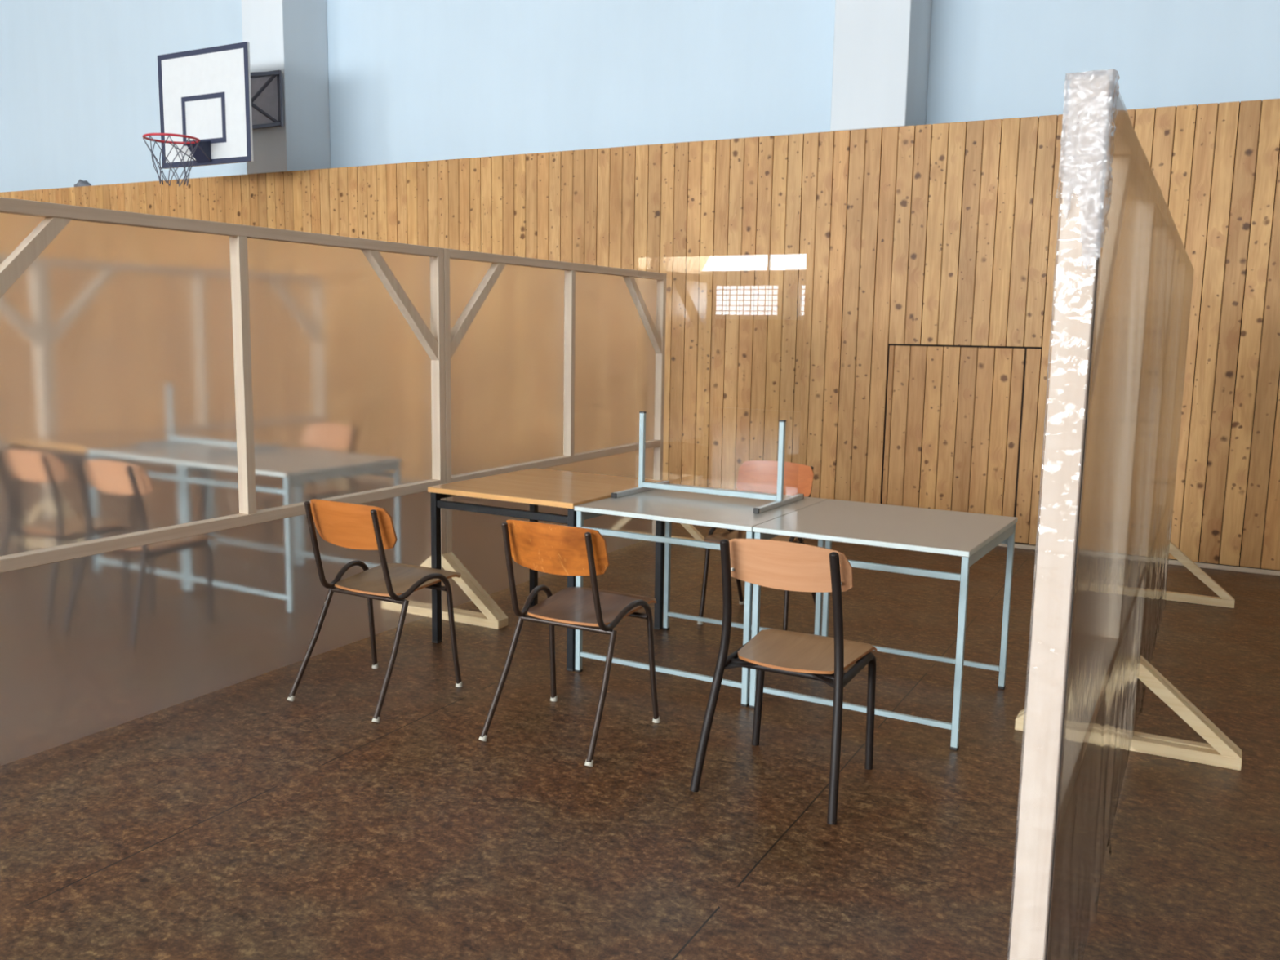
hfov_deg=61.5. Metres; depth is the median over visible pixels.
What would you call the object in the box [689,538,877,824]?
chair
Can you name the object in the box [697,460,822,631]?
chair
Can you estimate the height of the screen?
1.110 m
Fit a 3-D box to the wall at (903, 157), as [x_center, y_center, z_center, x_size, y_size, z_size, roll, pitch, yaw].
[0.524,-2.946,9.048,24.000,6.400,0.821,5,9,28]
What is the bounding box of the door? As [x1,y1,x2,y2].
[881,345,1041,543]
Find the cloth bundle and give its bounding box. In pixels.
[74,179,91,186]
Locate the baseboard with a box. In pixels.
[997,543,1279,575]
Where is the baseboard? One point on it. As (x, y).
(1241, 569)
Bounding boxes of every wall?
[0,0,1279,570]
[0,196,704,765]
[1007,69,1242,959]
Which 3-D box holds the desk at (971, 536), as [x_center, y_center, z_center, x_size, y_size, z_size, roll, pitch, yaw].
[1.033,0.550,4.525,0.855,0.760,0.870,6,9,30]
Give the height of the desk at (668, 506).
0.760 m
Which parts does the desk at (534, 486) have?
leg, rail, rail, leg, leg, leg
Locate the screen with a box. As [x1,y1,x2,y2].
[611,253,804,513]
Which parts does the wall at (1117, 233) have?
post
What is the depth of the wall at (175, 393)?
4.50 m
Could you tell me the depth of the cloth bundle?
12.35 m
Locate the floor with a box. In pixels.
[0,521,1279,959]
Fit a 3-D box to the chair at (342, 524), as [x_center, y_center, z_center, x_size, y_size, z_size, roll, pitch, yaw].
[-1.082,0.480,4.510,0.511,0.846,0.627,5,9,29]
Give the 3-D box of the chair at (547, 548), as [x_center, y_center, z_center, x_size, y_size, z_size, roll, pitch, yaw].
[-0.237,0.548,4.124,0.511,0.846,0.627,5,9,28]
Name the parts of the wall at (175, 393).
rail, rail, post, post, rail, rail, post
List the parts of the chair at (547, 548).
leg, leg, backrest, seat, leg, leg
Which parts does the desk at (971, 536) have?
leg, rail, leg, rail, rail, rail, leg, rail, rail, leg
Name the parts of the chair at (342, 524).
leg, backrest, leg, leg, seat, leg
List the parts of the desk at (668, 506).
leg, rail, rail, rail, leg, rail, leg, leg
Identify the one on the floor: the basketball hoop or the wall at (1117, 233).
the wall at (1117, 233)
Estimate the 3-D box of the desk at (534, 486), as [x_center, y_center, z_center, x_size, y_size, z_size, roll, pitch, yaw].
[-0.443,0.401,5.363,0.835,0.772,0.870,6,9,30]
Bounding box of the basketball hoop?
[142,41,283,186]
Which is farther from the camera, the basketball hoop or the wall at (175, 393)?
the basketball hoop
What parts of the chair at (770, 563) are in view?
leg, leg, backrest, seat, leg, leg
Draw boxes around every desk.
[427,467,664,671]
[573,483,827,706]
[748,498,1017,751]
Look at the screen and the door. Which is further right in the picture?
the door
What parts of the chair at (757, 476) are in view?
leg, leg, seat, backrest, leg, leg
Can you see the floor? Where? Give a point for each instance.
(242, 820)
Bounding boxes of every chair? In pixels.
[286,498,462,722]
[478,519,660,766]
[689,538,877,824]
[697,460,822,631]

